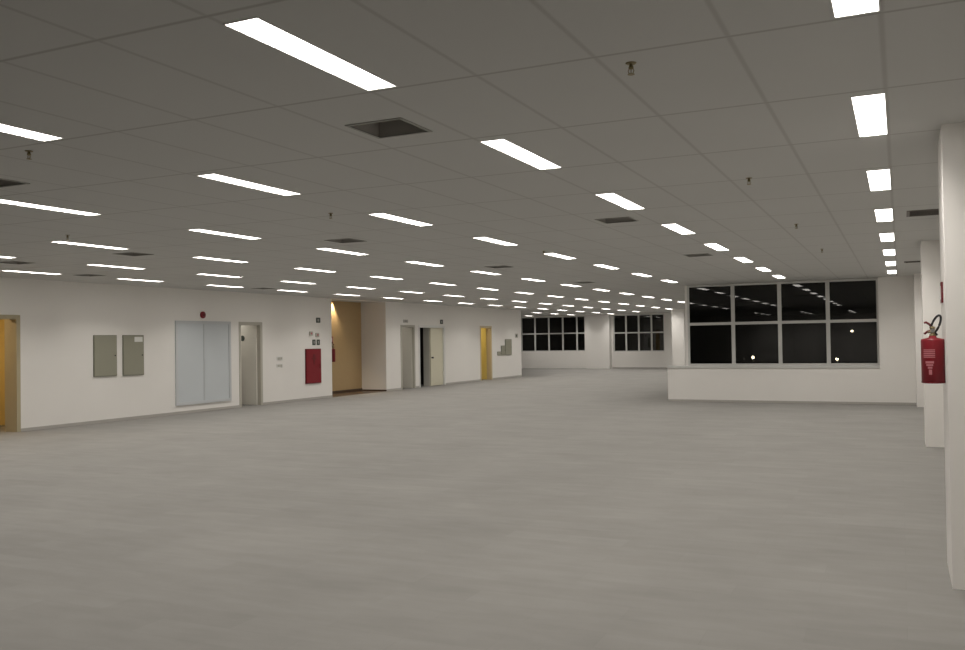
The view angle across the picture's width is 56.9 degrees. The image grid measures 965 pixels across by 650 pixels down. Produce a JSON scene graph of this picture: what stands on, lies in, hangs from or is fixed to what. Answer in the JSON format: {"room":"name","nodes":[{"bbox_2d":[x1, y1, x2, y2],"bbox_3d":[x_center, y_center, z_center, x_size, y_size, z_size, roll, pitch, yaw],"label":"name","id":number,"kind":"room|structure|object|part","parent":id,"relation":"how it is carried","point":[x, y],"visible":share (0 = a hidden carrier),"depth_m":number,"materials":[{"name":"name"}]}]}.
{"room":"open-plan office","nodes":[
{"label":"open-plan office","id":0,"kind":"room"},
{"bbox_2d":[0,319,4,424],"bbox_3d":[-10.179,0.761,17.185,1.850,2.630,2.880,-1,-1,25],"label":"wall","id":1,"kind":"structure","parent":0,"point":[2,339],"depth_m":18.66,"materials":[{"name":"yellow paint"}]},
{"bbox_2d":[0,277,521,427],"bbox_3d":[-8.952,0.581,17.395,0.200,2.960,49.900,-1,-1,25],"label":"wall","id":2,"kind":"structure","parent":0,"point":[59,320],"depth_m":20.57,"materials":[{"name":"paint"}]},
{"bbox_2d":[0,315,20,431],"bbox_3d":[-9.386,0.929,16.590,0.344,2.250,1.480,-1,-1,25],"label":"door","id":3,"kind":"structure","parent":2,"relation":"in","point":[11,322],"depth_m":17.17,"materials":[{"name":"beige wood"}]},
{"bbox_2d":[93,335,116,376],"bbox_3d":[-8.050,0.656,19.021,0.047,0.880,0.610,-1,-1,25],"label":"upper cabinet","id":4,"kind":"object","parent":2,"relation":"attached to","point":[104,346],"visible":1,"depth_m":18.99,"materials":[{"name":"grey metal"}]},
{"bbox_2d":[122,335,143,375],"bbox_3d":[-7.723,0.669,19.718,0.047,0.890,0.590,-1,-1,25],"label":"upper cabinet","id":5,"kind":"object","parent":2,"relation":"attached to","point":[132,345],"visible":1,"depth_m":19.68,"materials":[{"name":"grey metal"}]},
{"bbox_2d":[200,311,205,317],"bbox_3d":[-6.800,-0.245,21.707,0.070,0.170,0.170,-1,-1,25],"label":"fire alarm","id":6,"kind":"object","parent":2,"relation":"attached to","point":[202,314],"visible":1,"depth_m":21.68,"materials":[{"name":"red plastic"}]},
{"bbox_2d":[175,321,231,405],"bbox_3d":[-6.788,0.905,21.723,0.030,2.000,1.900,-1,-1,25],"label":"double door","id":7,"kind":"structure","parent":2,"relation":"in","point":[202,348],"depth_m":21.65,"materials":[{"name":"grey metal"}]},
{"bbox_2d":[21,375,521,431],"bbox_3d":[-9.269,2.024,17.529,0.972,0.090,49.900,-1,-1,25],"label":"baseboard","id":8,"kind":"structure","parent":2,"relation":"attached to","point":[329,396],"depth_m":21.45,"materials":[{"name":"grey"}]},
{"bbox_2d":[305,349,320,383],"bbox_3d":[-4.874,1.187,25.738,0.072,1.000,0.740,-1,-1,25],"label":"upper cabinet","id":9,"kind":"object","parent":2,"relation":"attached to","point":[312,356],"visible":1,"depth_m":25.68,"materials":[{"name":"red metal"}]},
{"bbox_2d":[418,325,445,386],"bbox_3d":[-1.968,1.120,32.400,0.360,2.200,1.990,-1,-1,25],"label":"door","id":10,"kind":"structure","parent":2,"relation":"in","point":[433,336],"depth_m":32.51,"materials":[{"name":"white wood"}]},
{"bbox_2d":[480,326,492,380],"bbox_3d":[-0.254,1.160,36.721,0.914,2.220,1.130,-1,-1,25],"label":"door","id":11,"kind":"structure","parent":2,"relation":"in","point":[485,331],"depth_m":37.03,"materials":[{"name":"beige wood"}]},
{"bbox_2d":[501,345,504,354],"bbox_3d":[0.890,1.082,38.063,0.047,0.410,0.410,-1,-1,25],"label":"upper cabinet","id":12,"kind":"object","parent":2,"relation":"attached to","point":[503,346],"visible":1,"depth_m":38.04,"materials":[{"name":"grey"}]},
{"bbox_2d":[505,339,511,354],"bbox_3d":[1.128,0.952,38.577,0.047,0.680,0.680,-1,-1,25],"label":"upper cabinet","id":13,"kind":"object","parent":2,"relation":"attached to","point":[508,342],"visible":1,"depth_m":38.55,"materials":[{"name":"grey metal"}]},
{"bbox_2d":[331,301,361,390],"bbox_3d":[-5.294,0.701,27.332,0.100,2.960,5.800,-1,-1,25],"label":"wall","id":14,"kind":"structure","parent":0,"point":[345,316],"depth_m":29.05,"materials":[{"name":"paint"}]},
{"bbox_2d":[332,342,334,361],"bbox_3d":[-4.736,0.855,28.206,0.149,0.627,0.148,-1,-1,25],"label":"fire extinguisher","id":15,"kind":"object","parent":14,"relation":"attached to","point":[333,349],"visible":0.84,"depth_m":28.14,"materials":[{"name":"red metal"}]},
{"bbox_2d":[361,302,380,389],"bbox_3d":[-3.695,0.719,29.729,0.760,2.960,0.100,-1,-1,25],"label":"wall","id":16,"kind":"structure","parent":0,"point":[370,311],"depth_m":29.68,"materials":[{"name":"paint"}]},
{"bbox_2d":[420,328,423,383],"bbox_3d":[-2.701,1.023,32.762,1.550,2.430,2.120,-1,-1,25],"label":"doorway","id":17,"kind":"structure","parent":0,"point":[421,329],"depth_m":33.69,"materials":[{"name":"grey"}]},
{"bbox_2d":[0,0,964,316],"bbox_3d":[-1.748,-0.972,19.996,22.300,0.020,61.100,-1,-1,25],"label":"ceiling","id":18,"kind":"structure","parent":0,"point":[145,98],"depth_m":6.01,"materials":[{"name":"tile"}]},
{"bbox_2d":[0,178,29,187],"bbox_3d":[-3.956,-1.216,7.172,0.400,0.136,0.400,-1,-1,25],"label":"ceiling vent","id":19,"kind":"object","parent":18,"relation":"in","point":[3,182],"visible":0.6,"depth_m":7.34,"materials":[{"name":"grey metal"}]},
{"bbox_2d":[0,261,31,263],"bbox_3d":[-7.343,-1.045,14.006,0.400,0.136,0.400,-1,-1,25],"label":"ceiling vent","id":20,"kind":"object","parent":18,"relation":"in","point":[7,262],"visible":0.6,"depth_m":14.14,"materials":[{"name":"grey metal"}]},
{"bbox_2d":[25,150,32,159],"bbox_3d":[-3.093,-1.158,6.073,0.054,0.057,0.054,-1,-1,25],"label":"sprinkler","id":21,"kind":"object","parent":18,"relation":"attached to","point":[28,151],"visible":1,"depth_m":6.07,"materials":[{"name":"gold metal"}]},
{"bbox_2d":[1,270,58,274],"bbox_3d":[-8.032,-0.965,15.892,0.180,0.060,1.120,-1,-1,25],"label":"ceiling light","id":22,"kind":"object","parent":18,"relation":"attached to","point":[1,270],"visible":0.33,"depth_m":15.90,"materials":[{"name":"white plastic"}]},
{"bbox_2d":[5,270,50,273],"bbox_3d":[-8.031,-0.939,15.891,0.168,0.001,1.108,-1,-1,25],"label":"diffuser","id":23,"kind":"object","parent":22,"relation":"attached to","point":[5,270],"depth_m":15.91,"materials":[{"name":"white plastic"}]},
{"bbox_2d":[0,123,63,140],"bbox_3d":[-3.005,-1.229,5.239,0.180,0.060,1.120,-1,-1,25],"label":"ceiling light","id":24,"kind":"object","parent":18,"relation":"attached to","point":[5,128],"visible":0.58,"depth_m":5.58,"materials":[{"name":"white plastic"}]},
{"bbox_2d":[0,199,101,215],"bbox_3d":[-4.176,-1.153,8.554,0.180,0.060,1.120,-1,-1,25],"label":"ceiling light","id":25,"kind":"object","parent":18,"relation":"attached to","point":[1,200],"visible":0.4,"depth_m":8.54,"materials":[{"name":"white plastic"}]},
{"bbox_2d":[53,241,127,249],"bbox_3d":[-5.179,-1.081,11.789,0.180,0.060,1.120,-1,-1,25],"label":"ceiling light","id":26,"kind":"object","parent":18,"relation":"attached to","point":[63,242],"visible":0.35,"depth_m":11.79,"materials":[{"name":"white plastic"}]},
{"bbox_2d":[75,274,105,276],"bbox_3d":[-7.378,-0.997,16.707,0.400,0.136,0.400,-1,-1,25],"label":"ceiling vent","id":27,"kind":"object","parent":18,"relation":"in","point":[89,275],"visible":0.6,"depth_m":16.80,"materials":[{"name":"grey metal"}]},
{"bbox_2d":[87,264,144,268],"bbox_3d":[-6.162,-1.009,15.015,0.180,0.060,1.120,-1,-1,25],"label":"ceiling light","id":28,"kind":"object","parent":18,"relation":"attached to","point":[87,264],"visible":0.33,"depth_m":14.97,"materials":[{"name":"white plastic"}]},
{"bbox_2d":[114,252,153,255],"bbox_3d":[-5.094,-1.097,12.985,0.400,0.136,0.400,-1,-1,25],"label":"ceiling vent","id":29,"kind":"object","parent":18,"relation":"in","point":[127,253],"visible":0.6,"depth_m":13.13,"materials":[{"name":"grey metal"}]},
{"bbox_2d":[120,278,164,281],"bbox_3d":[-6.968,-0.942,18.158,0.180,0.060,1.120,-1,-1,25],"label":"ceiling light","id":30,"kind":"object","parent":18,"relation":"attached to","point":[120,278],"visible":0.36,"depth_m":18.27,"materials":[{"name":"white plastic"}]},
{"bbox_2d":[199,274,237,277],"bbox_3d":[-5.099,-0.985,17.281,0.180,0.060,1.120,-1,-1,25],"label":"ceiling light","id":31,"kind":"object","parent":18,"relation":"attached to","point":[199,274],"visible":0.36,"depth_m":17.25,"materials":[{"name":"white plastic"}]},
{"bbox_2d":[192,257,245,262],"bbox_3d":[-4.116,-1.057,14.055,0.180,0.060,1.120,-1,-1,25],"label":"ceiling light","id":32,"kind":"object","parent":18,"relation":"attached to","point":[192,257],"visible":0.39,"depth_m":14.02,"materials":[{"name":"white plastic"}]},
{"bbox_2d":[209,285,240,287],"bbox_3d":[-5.905,-0.918,20.424,0.180,0.060,1.120,-1,-1,25],"label":"ceiling light","id":33,"kind":"object","parent":18,"relation":"attached to","point":[209,285],"visible":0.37,"depth_m":20.54,"materials":[{"name":"white plastic"}]},
{"bbox_2d":[190,229,261,238],"bbox_3d":[-3.113,-1.129,10.820,0.180,0.060,1.120,-1,-1,25],"label":"ceiling light","id":34,"kind":"object","parent":18,"relation":"attached to","point":[196,230],"visible":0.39,"depth_m":10.78,"materials":[{"name":"white plastic"}]},
{"bbox_2d":[196,173,299,195],"bbox_3d":[-1.941,-1.205,7.506,0.180,0.060,1.120,-1,-1,25],"label":"ceiling light","id":35,"kind":"object","parent":18,"relation":"attached to","point":[218,177],"visible":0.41,"depth_m":7.47,"materials":[{"name":"white plastic"}]},
{"bbox_2d":[281,281,316,283],"bbox_3d":[-4.036,-0.961,19.548,0.180,0.060,1.120,-1,-1,25],"label":"ceiling light","id":36,"kind":"object","parent":18,"relation":"attached to","point":[281,281],"visible":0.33,"depth_m":19.58,"materials":[{"name":"white plastic"}]},
{"bbox_2d":[223,17,396,90],"bbox_3d":[-0.765,-1.281,4.189,0.180,0.060,1.120,-1,-1,25],"label":"ceiling light","id":37,"kind":"object","parent":18,"relation":"attached to","point":[256,28],"visible":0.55,"depth_m":4.10,"materials":[{"name":"white plastic"}]},
{"bbox_2d":[293,268,334,271],"bbox_3d":[-3.053,-1.033,16.322,0.180,0.060,1.120,-1,-1,25],"label":"ceiling light","id":38,"kind":"object","parent":18,"relation":"attached to","point":[293,268],"visible":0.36,"depth_m":16.19,"materials":[{"name":"white plastic"}]},
{"bbox_2d":[317,248,368,254],"bbox_3d":[-2.049,-1.105,13.086,0.180,0.060,1.120,-1,-1,25],"label":"ceiling light","id":39,"kind":"object","parent":18,"relation":"attached to","point":[326,249],"visible":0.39,"depth_m":13.07,"materials":[{"name":"white plastic"}]},
{"bbox_2d":[324,238,366,242],"bbox_3d":[-1.796,-1.170,11.681,0.400,0.136,0.400,-1,-1,25],"label":"ceiling vent","id":40,"kind":"object","parent":18,"relation":"in","point":[346,240],"visible":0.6,"depth_m":11.84,"materials":[{"name":"grey metal"}]},
{"bbox_2d":[369,276,402,279],"bbox_3d":[-1.989,-1.009,18.588,0.180,0.060,1.120,-1,-1,25],"label":"ceiling light","id":41,"kind":"object","parent":18,"relation":"attached to","point":[369,276],"visible":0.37,"depth_m":18.46,"materials":[{"name":"white plastic"}]},
{"bbox_2d":[345,117,432,138],"bbox_3d":[-0.584,-1.295,5.579,0.400,0.136,0.400,-1,-1,25],"label":"ceiling vent","id":42,"kind":"object","parent":18,"relation":"in","point":[394,127],"visible":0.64,"depth_m":5.75,"materials":[{"name":"grey metal"}]},
{"bbox_2d":[368,213,431,225],"bbox_3d":[-0.878,-1.181,9.772,0.180,0.060,1.120,-1,-1,25],"label":"ceiling light","id":43,"kind":"object","parent":18,"relation":"attached to","point":[382,215],"visible":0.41,"depth_m":9.75,"materials":[{"name":"white plastic"}]},
{"bbox_2d":[407,261,442,265],"bbox_3d":[-0.986,-1.081,15.352,0.180,0.060,1.120,-1,-1,25],"label":"ceiling light","id":44,"kind":"object","parent":18,"relation":"attached to","point":[415,262],"visible":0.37,"depth_m":15.29,"materials":[{"name":"white plastic"}]},
{"bbox_2d":[470,271,501,274],"bbox_3d":[0.077,-1.057,17.619,0.180,0.060,1.120,-1,-1,25],"label":"ceiling light","id":45,"kind":"object","parent":18,"relation":"attached to","point":[470,271],"visible":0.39,"depth_m":17.53,"materials":[{"name":"white plastic"}]},
{"bbox_2d":[475,237,517,245],"bbox_3d":[0.185,-1.157,12.038,0.180,0.060,1.120,-1,-1,25],"label":"ceiling light","id":46,"kind":"object","parent":18,"relation":"attached to","point":[479,238],"visible":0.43,"depth_m":12.04,"materials":[{"name":"white plastic"}]},
{"bbox_2d":[485,265,510,267],"bbox_3d":[0.301,-1.122,16.198,0.400,0.136,0.400,-1,-1,25],"label":"ceiling vent","id":47,"kind":"object","parent":18,"relation":"in","point":[503,266],"visible":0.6,"depth_m":16.35,"materials":[{"name":"grey metal"}]},
{"bbox_2d":[479,138,561,169],"bbox_3d":[0.298,-1.257,6.455,0.180,0.060,1.120,-1,-1,25],"label":"ceiling light","id":48,"kind":"object","parent":18,"relation":"attached to","point":[503,145],"visible":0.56,"depth_m":6.40,"materials":[{"name":"white plastic"}]},
{"bbox_2d":[523,278,542,281],"bbox_3d":[1.141,-1.034,19.885,0.180,0.060,1.120,-1,-1,25],"label":"ceiling light","id":49,"kind":"object","parent":18,"relation":"attached to","point":[523,278],"visible":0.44,"depth_m":19.75,"materials":[{"name":"white plastic"}]},
{"bbox_2d":[542,253,576,258],"bbox_3d":[1.249,-1.133,14.304,0.180,0.060,1.120,-1,-1,25],"label":"ceiling light","id":50,"kind":"object","parent":18,"relation":"attached to","point":[550,254],"visible":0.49,"depth_m":14.35,"materials":[{"name":"white plastic"}]},
{"bbox_2d":[595,264,619,268],"bbox_3d":[2.312,-1.110,16.570,0.180,0.060,1.120,-1,-1,25],"label":"ceiling light","id":51,"kind":"object","parent":18,"relation":"attached to","point":[600,265],"visible":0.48,"depth_m":16.52,"materials":[{"name":"white plastic"}]},
{"bbox_2d":[595,217,637,223],"bbox_3d":[1.518,-1.248,10.060,0.400,0.136,0.400,-1,-1,25],"label":"ceiling vent","id":52,"kind":"object","parent":18,"relation":"in","point":[618,219],"visible":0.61,"depth_m":10.22,"materials":[{"name":"grey metal"}]},
{"bbox_2d":[595,193,644,209],"bbox_3d":[1.361,-1.233,8.722,0.180,0.060,1.120,-1,-1,25],"label":"ceiling light","id":53,"kind":"object","parent":18,"relation":"attached to","point":[614,198],"visible":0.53,"depth_m":8.70,"materials":[{"name":"white plastic"}]},
{"bbox_2d":[625,61,635,75],"bbox_3d":[0.723,-1.246,4.333,0.054,0.057,0.054,-1,-1,25],"label":"sprinkler","id":54,"kind":"object","parent":18,"relation":"attached to","point":[630,63],"visible":1,"depth_m":4.33,"materials":[{"name":"gold metal"}]},
{"bbox_3d":[0.722,-1.272,4.334,0.054,0.005,0.054,-1,-1,25],"label":"plate","id":55,"kind":"part","parent":54,"relation":"part of","materials":[{"name":"gold metal"}]},
{"bbox_2d":[631,273,651,276],"bbox_3d":[3.376,-1.086,18.837,0.180,0.060,1.120,-1,-1,25],"label":"ceiling light","id":56,"kind":"object","parent":18,"relation":"attached to","point":[639,274],"visible":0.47,"depth_m":18.73,"materials":[{"name":"white plastic"}]},
{"bbox_2d":[661,223,695,233],"bbox_3d":[2.425,-1.210,10.988,0.180,0.060,1.120,-1,-1,25],"label":"ceiling light","id":57,"kind":"object","parent":18,"relation":"attached to","point":[675,227],"visible":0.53,"depth_m":10.94,"materials":[{"name":"white plastic"}]},
{"bbox_2d":[684,253,712,256],"bbox_3d":[3.510,-1.200,14.494,0.400,0.136,0.400,-1,-1,25],"label":"ceiling vent","id":58,"kind":"object","parent":18,"relation":"in","point":[706,254],"visible":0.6,"depth_m":14.64,"materials":[{"name":"grey metal"}]},
{"bbox_2d":[704,243,728,250],"bbox_3d":[3.488,-1.186,13.254,0.180,0.060,1.120,-1,-1,25],"label":"ceiling light","id":59,"kind":"object","parent":18,"relation":"attached to","point":[715,246],"visible":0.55,"depth_m":13.22,"materials":[{"name":"white plastic"}]},
{"bbox_2d":[734,257,752,262],"bbox_3d":[4.552,-1.162,15.520,0.180,0.060,1.120,-1,-1,25],"label":"ceiling light","id":60,"kind":"object","parent":18,"relation":"attached to","point":[742,259],"visible":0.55,"depth_m":15.46,"materials":[{"name":"white plastic"}]},
{"bbox_2d":[756,267,770,270],"bbox_3d":[5.615,-1.138,17.786,0.180,0.060,1.120,-1,-1,25],"label":"ceiling light","id":61,"kind":"object","parent":18,"relation":"attached to","point":[758,268],"visible":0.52,"depth_m":17.80,"materials":[{"name":"white plastic"}]},
{"bbox_2d":[830,0,879,17],"bbox_3d":[1.324,-1.330,3.209,0.180,0.060,1.120,-1,-1,25],"label":"ceiling light","id":62,"kind":"object","parent":18,"relation":"attached to","point":[840,8],"visible":1,"depth_m":3.64,"materials":[{"name":"white plastic"}]},
{"bbox_2d":[850,92,887,136],"bbox_3d":[2.387,-1.306,5.476,0.180,0.060,1.120,-1,-1,25],"label":"ceiling light","id":63,"kind":"object","parent":18,"relation":"attached to","point":[870,111],"visible":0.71,"depth_m":5.41,"materials":[{"name":"white plastic"}]},
{"bbox_2d":[866,169,890,190],"bbox_3d":[3.451,-1.282,7.742,0.180,0.060,1.120,-1,-1,25],"label":"ceiling light","id":64,"kind":"object","parent":18,"relation":"attached to","point":[880,179],"visible":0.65,"depth_m":7.69,"materials":[{"name":"white plastic"}]},
{"bbox_2d":[874,208,892,221],"bbox_3d":[4.514,-1.258,10.008,0.180,0.060,1.120,-1,-1,25],"label":"ceiling light","id":65,"kind":"object","parent":18,"relation":"attached to","point":[882,215],"visible":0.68,"depth_m":9.95,"materials":[{"name":"white plastic"}]},
{"bbox_2d":[879,233,894,241],"bbox_3d":[5.577,-1.234,12.274,0.180,0.060,1.120,-1,-1,25],"label":"ceiling light","id":66,"kind":"object","parent":18,"relation":"attached to","point":[884,237],"visible":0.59,"depth_m":12.29,"materials":[{"name":"white plastic"}]},
{"bbox_2d":[883,249,894,255],"bbox_3d":[6.641,-1.211,14.540,0.180,0.060,1.120,-1,-1,25],"label":"ceiling light","id":67,"kind":"object","parent":18,"relation":"attached to","point":[890,251],"visible":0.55,"depth_m":14.54,"materials":[{"name":"white plastic"}]},
{"bbox_2d":[885,261,895,265],"bbox_3d":[7.704,-1.187,16.807,0.180,0.060,1.120,-1,-1,25],"label":"ceiling light","id":68,"kind":"object","parent":18,"relation":"attached to","point":[888,263],"visible":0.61,"depth_m":16.80,"materials":[{"name":"white plastic"}]},
{"bbox_2d":[887,270,896,273],"bbox_3d":[8.768,-1.163,19.073,0.180,0.060,1.120,-1,-1,25],"label":"ceiling light","id":69,"kind":"object","parent":18,"relation":"attached to","point":[888,271],"visible":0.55,"depth_m":19.17,"materials":[{"name":"white plastic"}]},
{"bbox_2d":[906,209,938,216],"bbox_3d":[4.984,-1.275,9.771,0.600,0.078,0.500,-1,-1,25],"label":"ceiling vent","id":70,"kind":"object","parent":18,"relation":"in","point":[928,212],"visible":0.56,"depth_m":9.82,"materials":[{"name":"grey metal"}]},
{"bbox_2d":[0,368,964,649],"bbox_3d":[-1.701,2.094,19.942,22.300,0.206,61.100,-1,-1,25],"label":"floor","id":71,"kind":"structure","parent":0,"point":[540,508],"depth_m":7.81,"materials":[{"name":"grey carpet"}]},
{"bbox_2d":[671,309,685,365],"bbox_3d":[9.369,0.743,42.296,0.600,2.960,0.650,-1,-1,25],"label":"column","id":72,"kind":"structure","parent":71,"relation":"on","point":[677,315],"depth_m":42.00,"materials":[{"name":"paint"}]},
{"bbox_2d":[913,274,923,406],"bbox_3d":[10.021,0.341,19.984,0.560,2.960,0.700,-1,-1,25],"label":"column","id":73,"kind":"structure","parent":71,"relation":"on","point":[917,277],"depth_m":19.76,"materials":[{"name":"paint"}]},
{"bbox_2d":[920,240,944,446],"bbox_3d":[6.754,0.267,13.022,0.560,2.960,0.720,-1,-1,25],"label":"column","id":74,"kind":"structure","parent":71,"relation":"on","point":[929,250],"depth_m":12.77,"materials":[{"name":"paint"}]},
{"bbox_2d":[937,122,964,589],"bbox_3d":[3.384,0.192,5.878,0.593,2.960,0.720,-1,-1,25],"label":"column","id":75,"kind":"structure","parent":71,"relation":"on","point":[951,142],"depth_m":5.66,"materials":[{"name":"paint"}]},
{"bbox_2d":[921,314,944,383],"bbox_3d":[3.047,0.161,6.025,0.149,0.464,0.148,-1,-1,25],"label":"fire extinguisher","id":76,"kind":"object","parent":75,"relation":"attached to","point":[932,347],"visible":1,"depth_m":5.97,"materials":[{"name":"red metal"}]},
{"bbox_2d":[940,282,942,302],"bbox_3d":[3.132,-0.220,6.077,0.014,0.140,0.160,-1,-1,25],"label":"wall sign","id":77,"kind":"object","parent":75,"relation":"attached to","point":[941,283],"visible":1,"depth_m":6.01,"materials":[{"name":"red plastic"}]},
{"bbox_2d":[521,313,671,367],"bbox_3d":[8.425,0.865,48.426,16.100,2.960,0.250,-1,-1,25],"label":"wall","id":78,"kind":"structure","parent":0,"point":[548,359],"depth_m":48.88,"materials":[{"name":"paint"}]},
{"bbox_2d":[521,316,584,351],"bbox_3d":[3.619,0.522,50.680,4.700,1.970,0.070,-1,-1,25],"label":"window","id":79,"kind":"structure","parent":78,"relation":"in","point":[561,333],"depth_m":50.49,"materials":[{"name":"black glass"}]},
{"bbox_2d":[613,314,663,351],"bbox_3d":[8.498,0.433,48.391,2.820,2.020,0.070,-1,-1,25],"label":"window","id":80,"kind":"structure","parent":78,"relation":"in","point":[636,332],"depth_m":48.36,"materials":[{"name":"black glass"}]},
{"bbox_2d":[613,367,666,367],"bbox_3d":[11.369,2.249,46.886,9.320,0.050,0.012,-1,-1,25],"label":"baseboard","id":81,"kind":"structure","parent":78,"relation":"attached to","point":[613,367],"depth_m":48.22,"materials":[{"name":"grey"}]},
{"bbox_2d":[586,314,611,368],"bbox_3d":[6.403,0.906,48.988,1.320,2.960,0.450,-1,-1,25],"label":"column","id":82,"kind":"structure","parent":0,"point":[598,327],"depth_m":48.77,"materials":[{"name":"paint"}]},
{"bbox_2d":[668,276,915,402],"bbox_3d":[7.760,0.404,21.662,6.480,2.960,0.420,-1,-1,25],"label":"wall","id":83,"kind":"structure","parent":0,"point":[895,379],"depth_m":21.06,"materials":[{"name":"paint"}]},
{"bbox_2d":[667,278,879,367],"bbox_3d":[7.066,0.000,21.981,4.970,2.120,0.440,-1,-1,25],"label":"window","id":84,"kind":"structure","parent":83,"relation":"attached to","point":[818,323],"depth_m":21.88,"materials":[{"name":"black glass"}]},
{"bbox_3d":[7.056,1.029,21.909,4.970,0.060,0.320,-1,-1,25],"label":"sill","id":85,"kind":"part","parent":84,"relation":"part of","materials":[{"name":"white metal"}]},
{"bbox_2d":[668,399,915,404],"bbox_3d":[7.347,1.865,21.602,5.720,0.050,0.012,-1,-1,25],"label":"baseboard","id":86,"kind":"structure","parent":83,"relation":"attached to","point":[692,400],"depth_m":21.49,"materials":[{"name":"grey"}]},
{"bbox_3d":[-6.833,0.926,23.721,1.350,2.430,1.420,-1,-1,25],"label":"wall","id":87,"kind":"structure","parent":0,"visible":0},
{"bbox_2d":[239,322,262,406],"bbox_3d":[-6.444,1.031,23.482,0.874,2.200,0.920,-1,-1,25],"label":"door","id":88,"kind":"structure","parent":87,"relation":"in","point":[250,337],"depth_m":23.69,"materials":[{"name":"grey wood"}]},
{"bbox_3d":[-3.332,1.002,31.064,1.250,2.430,1.130,-1,-1,25],"label":"wall","id":89,"kind":"structure","parent":0,"visible":0},
{"bbox_2d":[400,325,415,389],"bbox_3d":[-2.956,1.109,30.914,0.874,2.200,0.980,-1,-1,25],"label":"door","id":90,"kind":"structure","parent":89,"relation":"in","point":[407,335],"depth_m":31.14,"materials":[{"name":"grey wood"}]}
]}

